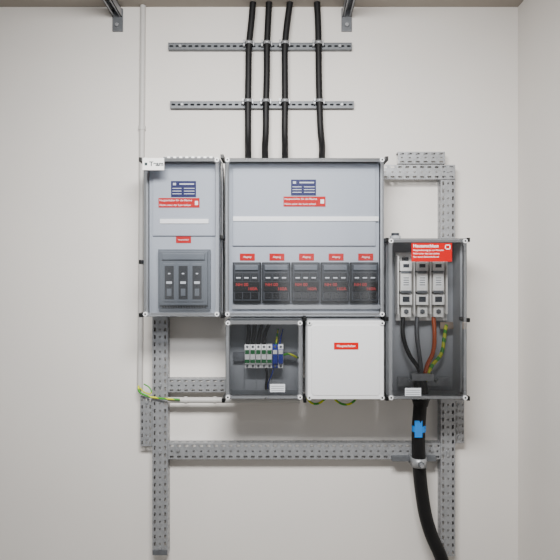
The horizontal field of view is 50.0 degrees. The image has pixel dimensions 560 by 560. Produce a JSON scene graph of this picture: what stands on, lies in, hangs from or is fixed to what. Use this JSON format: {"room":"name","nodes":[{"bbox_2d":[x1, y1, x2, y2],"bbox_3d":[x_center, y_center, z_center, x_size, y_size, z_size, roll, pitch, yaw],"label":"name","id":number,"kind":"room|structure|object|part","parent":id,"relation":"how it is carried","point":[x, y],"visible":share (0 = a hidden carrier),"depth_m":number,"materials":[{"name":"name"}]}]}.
{"room":"electrical room","nodes":[
{"label":"electrical room","id":0,"kind":"room"},
{"bbox_2d":[0,7,517,559],"bbox_3d":[-0.954,0.181,2.550,4.092,2.638,0.100,0,0,0],"label":"wall","id":1,"kind":"structure","parent":0,"point":[76,473],"depth_m":2.50,"materials":[{"name":"paint"}]},
{"bbox_2d":[103,0,122,31],"bbox_3d":[-0.675,-1.085,2.150,0.044,0.104,0.700,0,0,0],"label":"support bracket","id":2,"kind":"object","parent":1,"relation":"attached to","point":[113,6],"depth_m":2.49,"materials":[{"name":"grey metal"}]},
{"bbox_2d":[137,4,145,387],"bbox_3d":[-0.574,-0.345,2.488,0.035,1.586,0.029,0,0,0],"label":"conduit pipe","id":3,"kind":"object","parent":1,"relation":"attached to","point":[142,128],"visible":0.95,"depth_m":2.48,"materials":[{"name":"grey plastic"}]},
{"bbox_2d":[137,384,179,399],"bbox_3d":[-0.497,0.455,2.438,0.189,0.064,0.028,0,0,15],"label":"earth wire","id":4,"kind":"object","parent":1,"relation":"attached to","point":[139,391],"visible":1,"depth_m":2.44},
{"bbox_2d":[139,156,223,316],"bbox_3d":[-0.377,-0.165,2.344,0.308,0.612,0.203,0,0,0],"label":"enclosure","id":5,"kind":"object","parent":1,"relation":"attached to","point":[184,196],"visible":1,"depth_m":2.31,"materials":[{"name":"grey plastic"}]},
{"bbox_2d":[158,249,210,308],"bbox_3d":[-0.367,-0.004,2.298,0.199,0.228,0.048,0,0,0],"label":"switch","id":6,"kind":"object","parent":5,"relation":"attached to","point":[184,275],"visible":1,"depth_m":2.28,"materials":[{"name":"grey plastic"},{"name":"black plastic"}]},
{"bbox_2d":[163,156,213,157],"bbox_3d":[-0.349,-0.467,2.326,0.192,0.008,0.087,0,0,0],"label":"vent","id":7,"kind":"object","parent":5,"relation":"attached to","point":[167,156],"depth_m":2.28,"materials":[{"name":"white plastic"}]},
{"bbox_2d":[167,396,299,403],"bbox_3d":[-0.187,0.488,2.442,0.537,0.029,0.029,0,0,0],"label":"conduit","id":8,"kind":"object","parent":1,"relation":"attached to","point":[185,399],"visible":0.84,"depth_m":2.43,"materials":[{"name":"grey plastic"}]},
{"bbox_2d":[168,43,351,51],"bbox_3d":[-0.083,-0.966,2.487,0.760,0.029,0.026,0,0,0],"label":"mounting rail","id":9,"kind":"object","parent":1,"relation":"attached to","point":[172,47],"visible":0.89,"depth_m":2.48,"materials":[{"name":"grey metal"}]},
{"bbox_2d":[243,40,253,47],"bbox_3d":[-0.129,-0.972,2.461,0.046,0.024,0.034,0,0,0],"label":"clamp","id":10,"kind":"object","parent":9,"relation":"attached to","point":[247,41],"depth_m":2.45,"materials":[{"name":"grey metal"}]},
{"bbox_3d":[-0.083,-0.966,2.498,0.760,0.029,0.003,0,0,0],"label":"rail","id":11,"kind":"part","parent":9,"relation":"part of","materials":[{"name":"grey metal"}]},
{"bbox_2d":[261,40,271,47],"bbox_3d":[-0.055,-0.972,2.461,0.046,0.024,0.034,0,0,0],"label":"clamp","id":12,"kind":"object","parent":9,"relation":"attached to","point":[265,41],"depth_m":2.45,"materials":[{"name":"grey metal"}]},
{"bbox_2d":[279,40,289,47],"bbox_3d":[0.019,-0.972,2.461,0.046,0.024,0.034,0,0,0],"label":"clamp","id":13,"kind":"object","parent":9,"relation":"attached to","point":[283,41],"depth_m":2.45,"materials":[{"name":"grey metal"}]},
{"bbox_2d":[312,40,323,47],"bbox_3d":[0.156,-0.972,2.461,0.046,0.024,0.034,0,0,0],"label":"clamp","id":14,"kind":"object","parent":9,"relation":"attached to","point":[314,42],"depth_m":2.45,"materials":[{"name":"grey metal"}]},
{"bbox_2d":[170,101,353,109],"bbox_3d":[-0.074,-0.725,2.487,0.760,0.029,0.026,0,0,0],"label":"mounting rail","id":15,"kind":"object","parent":1,"relation":"attached to","point":[174,105],"visible":0.87,"depth_m":2.48,"materials":[{"name":"grey metal"}]},
{"bbox_2d":[242,98,252,104],"bbox_3d":[-0.133,-0.734,2.461,0.046,0.024,0.034,0,0,0],"label":"clamp","id":16,"kind":"object","parent":15,"relation":"attached to","point":[247,99],"depth_m":2.45,"materials":[{"name":"grey metal"}]},
{"bbox_3d":[-0.074,-0.725,2.498,0.760,0.029,0.003,0,0,0],"label":"rail","id":17,"kind":"part","parent":15,"relation":"part of","materials":[{"name":"grey metal"}]},
{"bbox_2d":[260,98,270,104],"bbox_3d":[-0.059,-0.734,2.461,0.046,0.024,0.034,0,0,0],"label":"clamp","id":18,"kind":"object","parent":15,"relation":"attached to","point":[265,99],"depth_m":2.45,"materials":[{"name":"grey metal"}]},
{"bbox_2d":[279,98,289,104],"bbox_3d":[0.019,-0.734,2.461,0.046,0.024,0.034,0,0,0],"label":"clamp","id":19,"kind":"object","parent":15,"relation":"attached to","point":[284,99],"depth_m":2.45,"materials":[{"name":"grey metal"}]},
{"bbox_2d":[313,98,324,104],"bbox_3d":[0.160,-0.734,2.461,0.046,0.024,0.034,0,0,0],"label":"clamp","id":20,"kind":"object","parent":15,"relation":"attached to","point":[315,100],"depth_m":2.45,"materials":[{"name":"grey metal"}]},
{"bbox_2d":[222,317,302,402],"bbox_3d":[-0.066,0.305,2.344,0.307,0.313,0.201,0,0,0],"label":"enclosure","id":21,"kind":"object","parent":1,"relation":"attached to","point":[241,382],"visible":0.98,"depth_m":2.44,"materials":[{"name":"grey plastic"}]},
{"bbox_2d":[233,323,298,389],"bbox_3d":[-0.056,0.307,2.391,0.265,0.268,0.087,0,0,0],"label":"terminal blocks","id":22,"kind":"object","parent":21,"relation":"in","point":[256,355],"depth_m":2.36},
{"bbox_2d":[140,152,463,555],"bbox_3d":[0.091,0.301,2.469,1.328,1.652,0.062,0,0,0],"label":"mounting frame","id":23,"kind":"object","parent":1,"relation":"attached to","point":[448,171],"visible":0.75,"depth_m":2.45,"materials":[{"name":"metal"}]},
{"bbox_2d":[220,154,387,317],"bbox_3d":[0.092,-0.164,2.344,0.631,0.616,0.201,0,0,0],"label":"enclosure","id":24,"kind":"object","parent":1,"relation":"attached to","point":[290,210],"visible":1,"depth_m":2.31,"materials":[{"name":"grey plastic"}]},
{"bbox_2d":[233,262,260,302],"bbox_3d":[-0.127,0.009,2.298,0.109,0.156,0.048,0,0,0],"label":"switch","id":25,"kind":"object","parent":24,"relation":"attached to","point":[246,275],"visible":1,"depth_m":2.28,"materials":[{"name":"black plastic"}]},
{"bbox_2d":[245,1,255,157],"bbox_3d":[-0.121,-0.776,2.422,0.047,0.724,0.110,0,0,0],"label":"power cable","id":26,"kind":"object","parent":24,"relation":"attached to","point":[252,7],"visible":0.87,"depth_m":2.45,"materials":[{"name":"black rubber"}]},
{"bbox_2d":[262,1,271,157],"bbox_3d":[-0.059,-0.776,2.422,0.040,0.724,0.108,0,0,10],"label":"power cable","id":27,"kind":"object","parent":24,"relation":"attached to","point":[268,9],"visible":0.83,"depth_m":2.45,"materials":[{"name":"black rubber"}]},
{"bbox_2d":[262,262,289,302],"bbox_3d":[-0.014,0.009,2.298,0.109,0.156,0.048,0,0,0],"label":"switch","id":28,"kind":"object","parent":24,"relation":"attached to","point":[275,275],"visible":1,"depth_m":2.28,"materials":[{"name":"black plastic"}]},
{"bbox_2d":[281,1,292,157],"bbox_3d":[0.030,-0.777,2.422,0.048,0.725,0.110,0,0,0],"label":"power cable","id":29,"kind":"object","parent":24,"relation":"attached to","point":[287,20],"visible":0.85,"depth_m":2.45,"materials":[{"name":"black rubber"}]},
{"bbox_2d":[291,262,319,302],"bbox_3d":[0.098,0.009,2.298,0.109,0.156,0.048,0,0,0],"label":"switch","id":30,"kind":"object","parent":24,"relation":"attached to","point":[305,276],"visible":1,"depth_m":2.28,"materials":[{"name":"black plastic"}]},
{"bbox_2d":[314,1,324,157],"bbox_3d":[0.167,-0.776,2.422,0.043,0.724,0.108,0,0,-11],"label":"power cable","id":31,"kind":"object","parent":24,"relation":"attached to","point":[317,9],"visible":0.81,"depth_m":2.45,"materials":[{"name":"black rubber"}]},
{"bbox_2d":[320,262,348,302],"bbox_3d":[0.210,0.009,2.298,0.109,0.156,0.048,0,0,0],"label":"switch","id":32,"kind":"object","parent":24,"relation":"attached to","point":[334,276],"visible":1,"depth_m":2.28,"materials":[{"name":"black plastic"}]},
{"bbox_2d":[349,262,377,302],"bbox_3d":[0.323,0.009,2.298,0.109,0.156,0.048,0,0,0],"label":"switch","id":33,"kind":"object","parent":24,"relation":"attached to","point":[363,276],"visible":1,"depth_m":2.28,"materials":[{"name":"black plastic"}]},
{"bbox_2d":[302,316,388,402],"bbox_3d":[0.248,0.300,2.344,0.320,0.322,0.201,0,0,0],"label":"junction box","id":34,"kind":"object","parent":1,"relation":"attached to","point":[344,356],"visible":1,"depth_m":2.25,"materials":[{"name":"light grey plastic"}]},
{"bbox_2d":[306,398,325,404],"bbox_3d":[0.143,0.480,2.400,0.086,0.038,0.009,0,0,0],"label":"earth wire","id":35,"kind":"object","parent":34,"relation":"attached to","point":[322,400],"visible":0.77,"depth_m":2.40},
{"bbox_2d":[307,317,379,318],"bbox_3d":[0.247,0.301,2.390,0.298,0.306,0.110,0,0,0],"label":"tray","id":36,"kind":"object","parent":34,"relation":"on","point":[307,317],"depth_m":2.32,"materials":[{"name":"grey plastic"}]},
{"bbox_2d":[334,399,356,405],"bbox_3d":[0.260,0.482,2.400,0.110,0.042,0.009,0,0,0],"label":"earth wire","id":37,"kind":"object","parent":34,"relation":"attached to","point":[336,400],"visible":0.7,"depth_m":2.40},
{"bbox_2d":[341,0,355,31],"bbox_3d":[0.277,-1.085,2.150,0.044,0.104,0.700,0,0,0],"label":"support bracket","id":38,"kind":"object","parent":1,"relation":"attached to","point":[346,12],"depth_m":2.49,"materials":[{"name":"grey metal"}]},
{"bbox_2d":[391,454,435,468],"bbox_3d":[0.545,0.728,2.399,0.179,0.036,0.108,0,0,0],"label":"clamp","id":39,"kind":"object","parent":1,"relation":"attached to","point":[415,463],"visible":0.97,"depth_m":2.43,"materials":[{"name":"metal"}]},
{"bbox_2d":[380,233,469,400],"bbox_3d":[0.555,0.134,2.344,0.317,0.640,0.201,0,0,0],"label":"box","id":40,"kind":"object","parent":1,"relation":"attached to","point":[452,364],"depth_m":2.43,"materials":[{"name":"grey plastic"}]},
{"bbox_2d":[395,252,447,320],"bbox_3d":[0.565,0.026,2.385,0.211,0.274,0.098,0,0,0],"label":"base","id":41,"kind":"object","parent":40,"relation":"in","point":[421,288],"visible":0.78,"depth_m":2.35,"materials":[{"name":"white plastic"}]},
{"bbox_2d":[403,277,409,287],"bbox_3d":[0.492,0.008,2.337,0.027,0.043,0.001,0,0,0],"label":"print","id":42,"kind":"object","parent":41,"relation":"on","point":[406,280],"depth_m":2.34,"materials":[{"name":"white paper"}]},
{"bbox_2d":[419,277,425,287],"bbox_3d":[0.555,0.008,2.337,0.027,0.043,0.001,0,0,0],"label":"print","id":43,"kind":"object","parent":41,"relation":"on","point":[422,280],"depth_m":2.34,"materials":[{"name":"white paper"}]},
{"bbox_2d":[435,277,441,287],"bbox_3d":[0.618,0.008,2.337,0.027,0.043,0.001,0,0,0],"label":"print","id":44,"kind":"object","parent":41,"relation":"on","point":[438,280],"depth_m":2.34,"materials":[{"name":"white paper"}]},
{"bbox_3d":[0.576,0.396,2.389,0.208,0.057,0.089,0,0,0],"label":"strain relief bracket","id":45,"kind":"part","parent":40,"relation":"part of","materials":[{"name":"grey metal"}]},
{"bbox_3d":[0.576,0.406,2.402,0.208,0.036,0.015,0,0,0],"label":"rail","id":46,"kind":"part","parent":40,"relation":"part of","materials":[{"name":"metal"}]},
{"bbox_2d":[400,317,452,372],"bbox_3d":[0.585,0.282,2.393,0.215,0.273,0.083,0,0,0],"label":"wires","id":47,"kind":"object","parent":40,"relation":"in","point":[442,325],"depth_m":2.37,"materials":[{"name":"plastic"}]},
{"bbox_2d":[411,381,448,559],"bbox_3d":[0.671,0.945,2.389,0.300,1.113,0.103,0,0,0],"label":"cable","id":48,"kind":"object","parent":40,"relation":"attached to","point":[420,406],"visible":0.93,"depth_m":2.38,"materials":[{"name":"black rubber"}]},
{"bbox_2d":[0,0,523,6],"bbox_3d":[-0.954,-1.188,0.300,4.092,0.100,4.600,0,0,0],"label":"ceiling","id":49,"kind":"structure","parent":0,"point":[3,3],"depth_m":2.47,"materials":[{"name":"beige paint"}]},
{"bbox_2d":[518,0,559,559],"bbox_3d":[1.042,0.181,0.250,0.100,2.638,4.500,0,0,0],"label":"wall","id":50,"kind":"structure","parent":0,"point":[538,20],"depth_m":2.29,"materials":[{"name":"paint"}]}
]}

